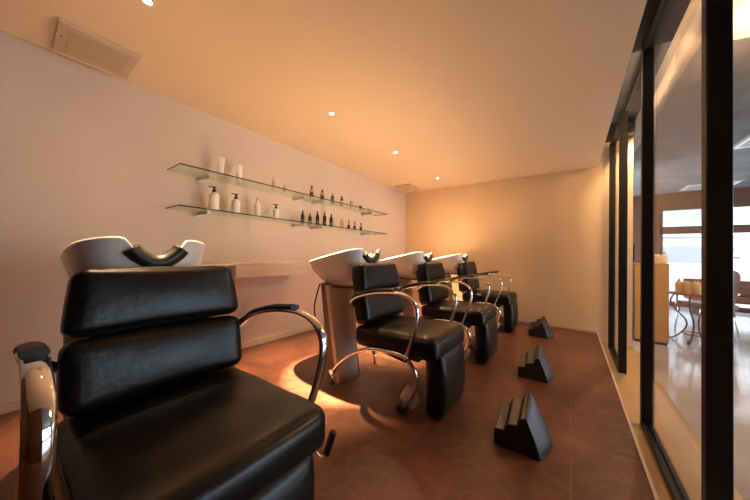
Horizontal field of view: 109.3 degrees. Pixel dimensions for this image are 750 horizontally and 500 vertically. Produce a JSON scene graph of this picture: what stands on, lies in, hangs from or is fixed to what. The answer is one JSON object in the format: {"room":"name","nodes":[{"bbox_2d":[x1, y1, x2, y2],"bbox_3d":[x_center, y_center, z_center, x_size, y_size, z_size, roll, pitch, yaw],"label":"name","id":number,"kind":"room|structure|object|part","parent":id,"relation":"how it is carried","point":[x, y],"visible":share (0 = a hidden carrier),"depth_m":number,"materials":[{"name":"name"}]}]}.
{"room":"salon","nodes":[
{"label":"salon","id":0,"kind":"room"},
{"bbox_2d":[0,30,405,404],"bbox_3d":[-1.177,-0.108,2.853,0.100,2.160,5.993,1,-1,36],"label":"wall","id":1,"kind":"structure","parent":0,"point":[86,152],"depth_m":1.98,"materials":[{"name":"paint"}]},
{"bbox_2d":[0,316,355,414],"bbox_3d":[-1.156,0.947,2.801,0.012,0.050,5.793,1,-1,36],"label":"baseboard","id":2,"kind":"structure","parent":1,"relation":"attached to","point":[13,406],"depth_m":2.73,"materials":[{"name":"beige paint"}]},
{"bbox_2d":[201,262,306,277],"bbox_3d":[-1.302,0.188,2.367,0.279,0.146,1.520,1,-1,36],"label":"countertop","id":3,"kind":"structure","parent":1,"relation":"attached to","point":[239,269],"depth_m":2.49,"materials":[{"name":"beige laminate"}]},
{"bbox_3d":[-0.973,0.199,2.593,0.016,0.106,0.766,1,-1,36],"label":"drawer","id":4,"kind":"part","parent":3,"relation":"part of","materials":[{"name":"beige laminate"}]},
{"bbox_2d":[165,204,386,234],"bbox_3d":[-0.733,-0.275,3.132,0.283,0.042,2.750,1,-1,36],"label":"glass shelf","id":5,"kind":"object","parent":1,"relation":"attached to","point":[206,212],"visible":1,"depth_m":2.54,"materials":[{"name":"teal"}]},
{"bbox_2d":[208,186,218,211],"bbox_3d":[-1.376,-0.434,2.276,0.077,0.215,0.077,1,-1,-9],"label":"pump bottle","id":6,"kind":"object","parent":5,"relation":"on","point":[213,197],"visible":0.98,"depth_m":2.25,"materials":[{"name":"white plastic"}]},
{"bbox_2d":[231,193,239,214],"bbox_3d":[-1.267,-0.416,2.425,0.068,0.191,0.068,1,-1,-9],"label":"pump bottle","id":7,"kind":"object","parent":5,"relation":"on","point":[235,203],"visible":1,"depth_m":2.40,"materials":[{"name":"white plastic"}]},
{"bbox_2d":[253,198,260,217],"bbox_3d":[-1.145,-0.411,2.590,0.064,0.192,0.064,1,-1,36],"label":"pump bottle","id":8,"kind":"object","parent":5,"relation":"on","point":[257,207],"visible":1,"depth_m":2.57,"materials":[{"name":"white plastic"}]},
{"bbox_2d":[273,204,278,219],"bbox_3d":[-1.024,-0.392,2.754,0.059,0.165,0.059,1,-1,-9],"label":"pump bottle","id":9,"kind":"object","parent":5,"relation":"on","point":[275,211],"visible":1,"depth_m":2.73,"materials":[{"name":"white plastic"}]},
{"bbox_2d":[300,210,304,223],"bbox_3d":[-0.823,-0.377,3.028,0.046,0.152,0.046,1,-1,36],"label":"bottle","id":10,"kind":"object","parent":5,"relation":"on","point":[302,219],"visible":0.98,"depth_m":3.01,"materials":[{"name":"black glass"}]},
{"bbox_2d":[308,213,311,224],"bbox_3d":[-0.761,-0.364,3.112,0.046,0.134,0.046,1,-1,36],"label":"bottle","id":11,"kind":"object","parent":5,"relation":"on","point":[309,216],"visible":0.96,"depth_m":3.09,"materials":[{"name":"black glass"}]},
{"bbox_2d":[315,211,318,225],"bbox_3d":[-0.692,-0.383,3.205,0.046,0.177,0.046,1,-1,36],"label":"bottle","id":12,"kind":"object","parent":5,"relation":"on","point":[317,215],"visible":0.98,"depth_m":3.19,"materials":[{"name":"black glass"}]},
{"bbox_2d":[323,212,325,226],"bbox_3d":[-0.624,-0.383,3.298,0.046,0.183,0.046,1,-1,36],"label":"bottle","id":13,"kind":"object","parent":5,"relation":"on","point":[324,216],"visible":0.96,"depth_m":3.28,"materials":[{"name":"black glass"}]},
{"bbox_2d":[329,214,332,227],"bbox_3d":[-0.559,-0.375,3.386,0.046,0.173,0.046,1,-1,36],"label":"bottle","id":14,"kind":"object","parent":5,"relation":"on","point":[330,218],"visible":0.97,"depth_m":3.37,"materials":[{"name":"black glass"}]},
{"bbox_2d":[339,218,343,228],"bbox_3d":[-0.444,-0.351,3.543,0.055,0.136,0.055,1,-1,36],"label":"bottle","id":15,"kind":"object","parent":5,"relation":"on","point":[341,221],"visible":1,"depth_m":3.52,"materials":[{"name":"orange glass"}]},
{"bbox_2d":[167,163,387,215],"bbox_3d":[-0.726,-0.580,3.138,0.283,0.042,2.750,1,-1,36],"label":"glass shelf","id":16,"kind":"object","parent":1,"relation":"attached to","point":[200,179],"visible":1,"depth_m":2.54,"materials":[{"name":"teal"}]},
{"bbox_2d":[217,155,224,177],"bbox_3d":[-1.343,-0.723,2.317,0.055,0.185,0.046,2,-1,-14],"label":"tube","id":17,"kind":"object","parent":16,"relation":"on","point":[220,160],"visible":0.97,"depth_m":2.30,"materials":[{"name":"white plastic"}]},
{"bbox_2d":[236,164,242,182],"bbox_3d":[-1.248,-0.706,2.446,0.046,0.160,0.046,1,-1,-9],"label":"tube","id":18,"kind":"object","parent":16,"relation":"on","point":[239,167],"visible":0.96,"depth_m":2.43,"materials":[{"name":"white plastic"}]},
{"bbox_2d":[309,186,313,198],"bbox_3d":[-0.745,-0.679,3.130,0.048,0.153,0.048,1,-1,36],"label":"bottle","id":19,"kind":"object","parent":16,"relation":"on","point":[311,189],"visible":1,"depth_m":3.11,"materials":[{"name":"brown glass"}]},
{"bbox_2d":[320,190,323,200],"bbox_3d":[-0.647,-0.667,3.263,0.048,0.140,0.048,1,-1,36],"label":"bottle","id":20,"kind":"object","parent":16,"relation":"on","point":[322,193],"visible":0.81,"depth_m":3.25,"materials":[{"name":"brown glass"}]},
{"bbox_2d":[0,0,646,192],"bbox_3d":[0.003,-1.236,2.024,2.967,0.120,5.793,1,-1,36],"label":"ceiling","id":21,"kind":"structure","parent":0,"point":[465,92],"depth_m":1.75,"materials":[{"name":"paint"}]},
{"bbox_2d":[52,17,140,78],"bbox_3d":[-1.698,-1.207,1.630,0.345,0.028,0.335,1,-1,36],"label":"ceiling vent","id":22,"kind":"object","parent":21,"relation":"in","point":[70,39],"visible":1,"depth_m":1.59,"materials":[{"name":"beige plastic"}]},
{"bbox_2d":[65,29,129,73],"bbox_3d":[-1.690,-1.195,1.624,0.272,0.004,0.245,1,-1,36],"label":"vent grille","id":23,"kind":"object","parent":22,"relation":"attached to","point":[78,44],"depth_m":1.61,"materials":[{"name":"beige plastic"}]},
{"bbox_2d":[140,0,155,6],"bbox_3d":[-1.109,-1.211,1.296,0.064,0.005,0.064,1,-1,36],"label":"recessed light","id":24,"kind":"object","parent":21,"relation":"in","point":[150,3],"visible":1,"depth_m":1.30,"materials":[{"name":"beige"}]},
{"bbox_2d":[395,184,418,190],"bbox_3d":[0.562,-1.101,4.698,0.300,0.028,0.330,1,-1,36],"label":"ceiling vent","id":25,"kind":"object","parent":21,"relation":"in","point":[405,187],"visible":1,"depth_m":4.64,"materials":[{"name":"beige plastic"}]},
{"bbox_2d":[398,186,415,189],"bbox_3d":[0.570,-1.089,4.692,0.227,0.004,0.240,1,-1,36],"label":"vent grille","id":26,"kind":"object","parent":25,"relation":"attached to","point":[401,187],"depth_m":4.65,"materials":[{"name":"beige plastic"}]},
{"bbox_2d":[0,307,654,499],"bbox_3d":[-0.049,1.050,1.983,2.967,0.135,5.793,1,-1,36],"label":"floor","id":27,"kind":"structure","parent":0,"point":[379,451],"depth_m":1.44,"materials":[{"name":"brown tile"}]},
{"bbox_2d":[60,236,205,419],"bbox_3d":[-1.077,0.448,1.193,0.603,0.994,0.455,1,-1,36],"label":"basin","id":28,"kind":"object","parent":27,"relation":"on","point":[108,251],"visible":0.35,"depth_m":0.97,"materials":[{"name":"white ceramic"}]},
{"bbox_3d":[-1.077,0.098,1.205,0.580,0.294,0.450,1,-1,36],"label":"bowl","id":29,"kind":"part","parent":28,"relation":"part of","materials":[{"name":"white ceramic"}]},
{"bbox_2d":[122,243,187,266],"bbox_3d":[-0.855,0.029,1.044,0.071,0.103,0.208,1,-1,36],"label":"cushion","id":30,"kind":"object","parent":28,"relation":"on","point":[135,255],"depth_m":1.01,"materials":[{"name":"black rubber"}]},
{"bbox_2d":[13,266,336,499],"bbox_3d":[-0.594,0.506,0.855,0.846,0.888,0.685,1,-1,35],"label":"chair","id":31,"kind":"object","parent":27,"relation":"on","point":[156,405],"visible":1,"depth_m":0.75,"materials":[{"name":"black leather"}]},
{"bbox_3d":[-0.749,0.405,0.587,0.553,0.396,0.087,0,-1,40],"label":"arm","id":32,"kind":"part","parent":31,"relation":"part of","materials":[{"name":"silver metal"}]},
{"bbox_3d":[-0.752,0.378,0.955,0.162,0.220,0.503,1,-1,35],"label":"backrest","id":33,"kind":"part","parent":31,"relation":"part of","materials":[{"name":"black leather"}]},
{"bbox_3d":[-0.533,0.548,0.793,0.620,0.169,0.532,1,-1,35],"label":"seat","id":34,"kind":"part","parent":31,"relation":"part of","materials":[{"name":"black leather"}]},
{"bbox_3d":[-0.404,0.421,1.070,0.553,0.396,0.087,1,-1,31],"label":"arm","id":35,"kind":"part","parent":31,"relation":"part of","materials":[{"name":"silver metal"}]},
{"bbox_3d":[-0.252,0.692,0.961,0.191,0.075,0.024,1,-1,19],"label":"lever","id":36,"kind":"part","parent":31,"relation":"part of","materials":[{"name":"silver metal"}]},
{"bbox_2d":[309,248,379,383],"bbox_3d":[-0.259,0.485,2.211,0.603,0.994,0.455,1,-1,36],"label":"basin","id":37,"kind":"object","parent":27,"relation":"on","point":[337,290],"visible":0.73,"depth_m":2.04,"materials":[{"name":"white ceramic"}]},
{"bbox_3d":[-0.259,0.135,2.223,0.580,0.294,0.450,1,-1,36],"label":"bowl","id":38,"kind":"part","parent":37,"relation":"part of","materials":[{"name":"white ceramic"}]},
{"bbox_2d":[362,252,379,262],"bbox_3d":[-0.037,0.065,2.062,0.071,0.103,0.208,1,-1,36],"label":"cushion","id":39,"kind":"object","parent":37,"relation":"on","point":[374,258],"depth_m":2.02,"materials":[{"name":"black rubber"}]},
{"bbox_2d":[329,262,464,417],"bbox_3d":[0.188,0.542,1.917,0.846,0.888,0.685,1,-1,36],"label":"chair","id":40,"kind":"object","parent":27,"relation":"on","point":[377,304],"visible":1,"depth_m":1.69,"materials":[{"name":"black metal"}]},
{"bbox_3d":[0.032,0.415,2.020,0.162,0.220,0.503,1,-1,36],"label":"backrest","id":41,"kind":"part","parent":40,"relation":"part of","materials":[{"name":"black leather"}]},
{"bbox_3d":[0.030,0.441,1.652,0.553,0.396,0.087,0,-1,41],"label":"arm","id":42,"kind":"part","parent":40,"relation":"part of","materials":[{"name":"silver metal"}]},
{"bbox_3d":[0.234,0.659,1.863,0.362,0.044,0.587,1,-1,36],"label":"seat frame","id":43,"kind":"part","parent":40,"relation":"part of","materials":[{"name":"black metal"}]},
{"bbox_3d":[0.248,0.585,1.855,0.620,0.169,0.532,1,-1,36],"label":"seat","id":44,"kind":"part","parent":40,"relation":"part of","materials":[{"name":"black leather"}]},
{"bbox_3d":[0.201,0.801,1.572,0.134,0.349,0.067,1,-1,36],"label":"leg","id":45,"kind":"part","parent":40,"relation":"part of","materials":[{"name":"silver metal"}]},
{"bbox_3d":[0.382,0.458,2.130,0.553,0.396,0.087,1,-1,32],"label":"arm","id":46,"kind":"part","parent":40,"relation":"part of","materials":[{"name":"silver metal"}]},
{"bbox_2d":[379,251,432,315],"bbox_3d":[0.339,0.513,3.024,0.603,0.994,0.455,1,-1,36],"label":"basin","id":47,"kind":"object","parent":27,"relation":"on","point":[406,264],"visible":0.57,"depth_m":2.83,"materials":[{"name":"white ceramic"}]},
{"bbox_3d":[0.339,0.163,3.036,0.580,0.294,0.450,1,-1,36],"label":"bowl","id":48,"kind":"part","parent":47,"relation":"part of","materials":[{"name":"white ceramic"}]},
{"bbox_2d":[423,254,432,261],"bbox_3d":[0.561,0.093,2.875,0.071,0.103,0.208,1,-1,36],"label":"cushion","id":49,"kind":"object","parent":47,"relation":"on","point":[426,257],"depth_m":2.83,"materials":[{"name":"black rubber"}]},
{"bbox_2d":[431,254,467,299],"bbox_3d":[1.074,0.547,4.023,0.603,0.994,0.455,1,-1,36],"label":"basin","id":50,"kind":"object","parent":27,"relation":"on","point":[450,263],"visible":0.43,"depth_m":3.82,"materials":[{"name":"white ceramic"}]},
{"bbox_3d":[1.074,0.198,4.035,0.580,0.294,0.450,1,-1,36],"label":"bowl","id":51,"kind":"part","parent":50,"relation":"part of","materials":[{"name":"white ceramic"}]},
{"bbox_2d":[416,262,497,363],"bbox_3d":[0.779,0.570,2.721,0.846,0.888,0.685,1,-1,36],"label":"chair","id":52,"kind":"object","parent":27,"relation":"on","point":[482,316],"visible":0.88,"depth_m":2.50,"materials":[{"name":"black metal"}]},
{"bbox_3d":[0.623,0.442,2.824,0.162,0.220,0.503,1,-1,36],"label":"backrest","id":53,"kind":"part","parent":52,"relation":"part of","materials":[{"name":"black leather"}]},
{"bbox_3d":[0.621,0.469,2.456,0.553,0.396,0.087,0,-1,41],"label":"arm","id":54,"kind":"part","parent":52,"relation":"part of","materials":[{"name":"silver metal"}]},
{"bbox_3d":[0.840,0.613,2.659,0.620,0.169,0.532,1,-1,36],"label":"seat","id":55,"kind":"part","parent":52,"relation":"part of","materials":[{"name":"black leather"}]},
{"bbox_3d":[0.792,0.829,2.376,0.134,0.349,0.067,1,-1,36],"label":"leg","id":56,"kind":"part","parent":52,"relation":"part of","materials":[{"name":"silver metal"}]},
{"bbox_3d":[0.973,0.486,2.934,0.553,0.396,0.087,1,-1,32],"label":"arm","id":57,"kind":"part","parent":52,"relation":"part of","materials":[{"name":"silver metal"}]},
{"bbox_2d":[457,261,517,331],"bbox_3d":[1.517,0.605,3.723,0.846,0.888,0.685,1,-1,36],"label":"chair","id":58,"kind":"object","parent":27,"relation":"on","point":[507,299],"visible":0.83,"depth_m":3.48,"materials":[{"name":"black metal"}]},
{"bbox_3d":[1.361,0.477,3.826,0.162,0.220,0.503,1,-1,36],"label":"backrest","id":59,"kind":"part","parent":58,"relation":"part of","materials":[{"name":"black leather"}]},
{"bbox_3d":[1.359,0.504,3.458,0.553,0.396,0.087,0,-1,41],"label":"arm","id":60,"kind":"part","parent":58,"relation":"part of","materials":[{"name":"silver metal"}]},
{"bbox_3d":[1.577,0.647,3.661,0.620,0.169,0.532,1,-1,36],"label":"seat","id":61,"kind":"part","parent":58,"relation":"part of","materials":[{"name":"black leather"}]},
{"bbox_3d":[1.530,0.863,3.378,0.134,0.349,0.067,1,-1,36],"label":"leg","id":62,"kind":"part","parent":58,"relation":"part of","materials":[{"name":"silver metal"}]},
{"bbox_3d":[1.710,0.520,3.936,0.553,0.396,0.087,1,-1,32],"label":"arm","id":63,"kind":"part","parent":58,"relation":"part of","materials":[{"name":"silver metal"}]},
{"bbox_2d":[494,392,552,460],"bbox_3d":[0.761,0.875,1.364,0.245,0.229,0.178,1,-1,36],"label":"block","id":64,"kind":"object","parent":27,"relation":"on","point":[520,426],"visible":1,"depth_m":1.32,"materials":[{"name":"black plastic"}]},
{"bbox_2d":[518,345,553,382],"bbox_3d":[1.298,0.901,2.143,0.245,0.229,0.178,1,-1,33],"label":"block","id":65,"kind":"object","parent":27,"relation":"on","point":[533,364],"visible":1,"depth_m":2.10,"materials":[{"name":"black plastic"}]},
{"bbox_2d":[529,316,553,338],"bbox_3d":[2.038,0.938,3.260,0.245,0.229,0.178,0,-1,39],"label":"block","id":66,"kind":"object","parent":27,"relation":"on","point":[540,328],"visible":1,"depth_m":3.22,"materials":[{"name":"black plastic"}]},
{"bbox_2d":[597,333,658,499],"bbox_3d":[1.150,1.060,1.100,0.012,0.138,5.793,1,-1,36],"label":"trim","id":67,"kind":"structure","parent":27,"relation":"attached to","point":[616,386],"depth_m":1.42,"materials":[{"name":"beige paint"}]},
{"bbox_2d":[405,138,632,345],"bbox_3d":[1.870,-0.326,4.290,3.300,3.055,0.120,1,-1,36],"label":"wall","id":68,"kind":"structure","parent":0,"point":[540,231],"depth_m":3.83,"materials":[{"name":"paint"}]},
{"bbox_2d":[419,305,596,332],"bbox_3d":[1.711,1.048,4.279,2.855,0.030,0.010,1,-1,36],"label":"baseboard","id":69,"kind":"structure","parent":68,"relation":"attached to","point":[524,321],"depth_m":3.62,"materials":[{"name":"beige paint"}]},
{"bbox_2d":[601,341,631,349],"bbox_3d":[2.997,1.190,3.328,0.321,0.040,0.010,1,-1,36],"label":"baseboard","id":70,"kind":"structure","parent":68,"relation":"attached to","point":[603,343],"depth_m":3.32,"materials":[{"name":"beige paint"}]},
{"bbox_2d":[608,111,627,373],"bbox_3d":[2.663,-0.072,2.930,0.060,2.535,0.890,1,-1,36],"label":"door","id":71,"kind":"structure","parent":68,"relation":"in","point":[621,129],"depth_m":2.59,"materials":[{"name":"black"}]},
{"bbox_3d":[2.635,1.177,2.908,0.052,0.035,0.800,1,-1,36],"label":"floor rail","id":72,"kind":"part","parent":71,"relation":"part of","materials":[{"name":"black metal"}]},
{"bbox_3d":[2.691,-1.314,2.953,0.052,0.050,0.800,1,-1,36],"label":"frame rail","id":73,"kind":"part","parent":71,"relation":"part of","materials":[{"name":"black metal"}]},
{"bbox_2d":[605,121,634,142],"bbox_3d":[2.994,-1.466,3.308,0.322,0.160,0.193,1,-1,36],"label":"trim","id":74,"kind":"structure","parent":68,"relation":"attached to","point":[631,125],"depth_m":3.25,"materials":[{"name":"black metal"}]},
{"bbox_2d":[625,0,690,121],"bbox_3d":[2.898,-1.593,3.015,0.130,0.120,10.800,1,-1,36],"label":"trim","id":75,"kind":"structure","parent":68,"relation":"attached to","point":[633,106],"depth_m":2.11,"materials":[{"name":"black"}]},
{"bbox_2d":[633,0,700,154],"bbox_3d":[3.023,-1.597,2.923,0.180,0.110,10.800,1,-1,36],"label":"trim","id":76,"kind":"structure","parent":68,"relation":"attached to","point":[687,38],"depth_m":2.17,"materials":[{"name":"beige paint"}]},
{"bbox_2d":[611,51,640,123],"bbox_3d":[2.760,-1.605,3.117,0.213,0.100,10.800,1,-1,36],"label":"ceiling","id":77,"kind":"structure","parent":0,"point":[634,64],"depth_m":2.52,"materials":[{"name":"paint"}]},
{"bbox_2d":[632,0,677,52],"bbox_3d":[0.700,-1.542,0.302,0.192,0.220,3.830,1,-1,36],"label":"trim","id":78,"kind":"structure","parent":77,"relation":"attached to","point":[650,6],"depth_m":1.63,"materials":[{"name":"black"}]},
{"bbox_2d":[603,306,749,499],"bbox_3d":[4.939,1.270,1.414,5.721,0.100,10.800,1,-1,36],"label":"floor","id":79,"kind":"structure","parent":0,"point":[677,365],"depth_m":2.07,"materials":[{"name":"concrete"}]},
{"bbox_2d":[632,263,669,345],"bbox_3d":[3.775,0.709,3.688,0.330,1.050,0.459,1,-1,36],"label":"base cabinet","id":80,"kind":"object","parent":79,"relation":"on","point":[661,326],"visible":0.55,"depth_m":3.47,"materials":[{"name":"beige wood"}]},
{"bbox_2d":[656,252,660,263],"bbox_3d":[3.807,0.107,3.579,0.060,0.151,0.060,1,-1,36],"label":"bottle","id":81,"kind":"object","parent":80,"relation":"on","point":[657,254],"visible":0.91,"depth_m":3.56,"materials":[{"name":"beige"}]},
{"bbox_2d":[661,252,667,263],"bbox_3d":[3.808,0.103,3.504,0.060,0.156,0.060,1,-1,36],"label":"bottle","id":82,"kind":"object","parent":80,"relation":"on","point":[664,258],"visible":1,"depth_m":3.48,"materials":[{"name":"beige"}]},
{"bbox_2d":[669,291,700,344],"bbox_3d":[4.307,0.916,3.568,0.550,0.654,0.550,1,-1,36],"label":"table","id":83,"kind":"object","parent":79,"relation":"on","point":[673,293],"visible":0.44,"depth_m":3.60,"materials":[{"name":"brown metal"}]},
{"bbox_3d":[4.226,0.923,3.735,0.018,0.642,0.217,2,-1,-26],"label":"leg","id":84,"kind":"part","parent":83,"relation":"part of","materials":[{"name":"black metal"}]},
{"bbox_2d":[675,278,682,292],"bbox_3d":[4.144,0.486,3.629,0.072,0.200,0.072,1,-1,36],"label":"bottle","id":85,"kind":"object","parent":83,"relation":"on","point":[678,284],"visible":0.97,"depth_m":3.61,"materials":[{"name":"brown"}]},
{"bbox_2d":[684,279,691,293],"bbox_3d":[4.176,0.485,3.555,0.072,0.200,0.072,1,-1,36],"label":"bottle","id":86,"kind":"object","parent":83,"relation":"on","point":[687,284],"visible":0.97,"depth_m":3.53,"materials":[{"name":"brown plastic"}]},
{"bbox_3d":[4.140,0.917,3.488,0.217,0.642,0.018,2,-1,-26],"label":"leg","id":87,"kind":"part","parent":83,"relation":"part of","materials":[{"name":"black metal"}]},
{"bbox_2d":[693,279,700,294],"bbox_3d":[4.229,0.485,3.491,0.072,0.200,0.072,1,-1,36],"label":"bottle","id":88,"kind":"object","parent":83,"relation":"on","point":[696,285],"visible":0.91,"depth_m":3.47,"materials":[{"name":"brown plastic"}]},
{"bbox_3d":[4.473,0.927,3.649,0.217,0.642,0.018,2,-1,-26],"label":"leg","id":89,"kind":"part","parent":83,"relation":"part of","materials":[{"name":"black metal"}]},
{"bbox_2d":[640,0,733,499],"bbox_3d":[1.493,-0.127,1.340,0.060,2.535,1.080,1,-1,36],"label":"door","id":90,"kind":"structure","parent":79,"relation":"on","point":[717,246],"depth_m":0.92,"materials":[{"name":"black metal"}]},
{"bbox_3d":[1.521,-1.369,1.363,0.052,0.050,0.990,1,-1,36],"label":"frame rail","id":91,"kind":"part","parent":90,"relation":"part of","materials":[{"name":"black metal"}]},
{"bbox_3d":[1.464,1.122,1.318,0.052,0.035,0.990,1,-1,36],"label":"floor rail","id":92,"kind":"part","parent":90,"relation":"part of","materials":[{"name":"black metal"}]},
{"bbox_2d":[674,271,740,337],"bbox_3d":[5.058,0.783,4.039,0.558,0.976,0.542,1,-1,-4],"label":"lounge chair","id":93,"kind":"object","parent":79,"relation":"on","point":[695,304],"visible":0.33,"depth_m":3.95,"materials":[{"name":"brown leather"}]},
{"bbox_3d":[4.831,1.069,4.259,0.024,0.403,0.074,2,-1,-41],"label":"leg","id":94,"kind":"part","parent":93,"relation":"part of","materials":[{"name":"silver metal"}]},
{"bbox_3d":[5.054,0.850,4.077,0.480,0.109,0.460,1,-1,-4],"label":"seat","id":95,"kind":"part","parent":93,"relation":"part of","materials":[{"name":"brown leather"}]},
{"bbox_3d":[5.267,1.072,3.886,0.024,0.403,0.074,2,-1,-41],"label":"leg","id":96,"kind":"part","parent":93,"relation":"part of","materials":[{"name":"silver metal"}]},
{"bbox_3d":[5.074,0.568,3.864,0.500,0.553,0.184,1,-1,-4],"label":"backrest","id":97,"kind":"part","parent":93,"relation":"part of","materials":[{"name":"brown leather"}]},
{"bbox_2d":[683,278,749,315],"bbox_3d":[7.878,0.979,4.624,3.300,0.730,0.485,1,-1,36],"label":"window bench","id":98,"kind":"object","parent":79,"relation":"on","point":[744,287],"visible":0.27,"depth_m":5.24,"materials":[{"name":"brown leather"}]},
{"bbox_3d":[6.654,1.182,5.496,0.060,0.300,0.360,1,-1,36],"label":"leg","id":99,"kind":"part","parent":98,"relation":"part of","materials":[{"name":"silver"}]},
{"bbox_3d":[7.990,0.789,4.775,3.300,0.340,0.120,1,-1,36],"label":"backrest","id":100,"kind":"part","parent":98,"relation":"part of","materials":[{"name":"brown leather"}]},
{"bbox_3d":[7.867,0.983,4.610,3.300,0.120,0.450,1,-1,36],"label":"seat","id":101,"kind":"part","parent":98,"relation":"part of","materials":[{"name":"brown leather"}]},
{"bbox_2d":[633,37,749,195],"bbox_3d":[5.202,-1.582,1.319,5.230,0.100,10.800,1,-1,36],"label":"ceiling","id":102,"kind":"structure","parent":0,"point":[678,121],"depth_m":3.38,"materials":[{"name":"paint"}]},
{"bbox_2d":[679,179,744,190],"bbox_3d":[7.205,-1.389,5.738,0.760,0.035,0.600,1,-1,36],"label":"ceiling lamp","id":103,"kind":"object","parent":102,"relation":"attached to","point":[695,186],"depth_m":5.78,"materials":[{"name":"grey"}]},
{"bbox_2d":[699,0,749,39],"bbox_3d":[2.477,-1.545,1.609,0.660,0.084,0.660,1,-1,36],"label":"ceiling lamp","id":104,"kind":"object","parent":102,"relation":"attached to","point":[741,8],"visible":0.4,"depth_m":1.74,"materials":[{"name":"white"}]},
{"bbox_3d":[2.477,-1.536,1.609,0.620,0.065,0.620,1,-1,36],"label":"lamp shade","id":105,"kind":"part","parent":104,"relation":"part of","materials":[{"name":"white"}]},
{"bbox_2d":[733,134,749,149],"bbox_3d":[5.263,-1.476,3.320,0.840,0.035,0.840,1,-1,36],"label":"ceiling lamp","id":106,"kind":"object","parent":102,"relation":"attached to","point":[743,143],"depth_m":3.68,"materials":[{"name":"grey"}]},
{"bbox_2d":[633,187,749,312],"bbox_3d":[8.377,-0.053,5.712,5.500,2.855,0.120,1,-1,36],"label":"wall","id":107,"kind":"structure","parent":0,"point":[691,200],"depth_m":6.53,"materials":[{"name":"brown"}]},
{"bbox_2d":[660,211,749,254],"bbox_3d":[8.678,0.160,5.482,3.940,2.235,0.080,1,-1,36],"label":"window","id":108,"kind":"structure","parent":107,"relation":"in","point":[743,228],"depth_m":6.39,"materials":[{"name":"brown"}]},
{"bbox_3d":[3.741,-0.136,4.153,0.120,2.755,1.887,1,-1,36],"label":"wall","id":109,"kind":"structure","parent":0,"visible":0},
{"bbox_2d":[633,244,634,260],"bbox_3d":[3.559,0.180,3.740,0.079,2.100,0.750,1,-1,36],"label":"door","id":110,"kind":"structure","parent":109,"relation":"in","point":[633,244],"depth_m":3.56,"materials":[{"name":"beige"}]},
{"label":"outside","id":111,"kind":"structure","parent":0,"visible":0},
{"bbox_2d":[669,283,749,307],"bbox_3d":[20.637,2.028,15.559,32.000,0.100,30.380,1,-1,36],"label":"ground","id":112,"kind":"structure","parent":111,"point":[671,285],"depth_m":9.12,"materials":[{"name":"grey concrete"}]},
{"bbox_2d":[663,207,749,283],"bbox_3d":[21.151,-2.516,15.357,21.000,9.000,6.350,1,-1,36],"label":"building","id":113,"kind":"structure","parent":112,"relation":"on","point":[683,251],"depth_m":14.60,"materials":[{"name":"grey paint"}]},
{"bbox_3d":[19.316,-0.851,12.886,20.600,0.300,0.290,1,-1,36],"label":"balcony rail","id":114,"kind":"part","parent":113,"relation":"part of","materials":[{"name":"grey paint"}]},
{"bbox_2d":[734,255,747,280],"bbox_3d":[15.785,1.004,11.992,1.200,1.600,0.090,1,-1,36],"label":"sign","id":115,"kind":"object","parent":112,"relation":"on","point":[740,261],"visible":0.34,"depth_m":11.70,"materials":[{"name":"grey paint"}]},
{"bbox_3d":[16.177,1.358,11.685,0.060,0.900,0.060,1,-1,36],"label":"post","id":116,"kind":"part","parent":115,"relation":"part of","materials":[{"name":"silver metal"}]}
]}

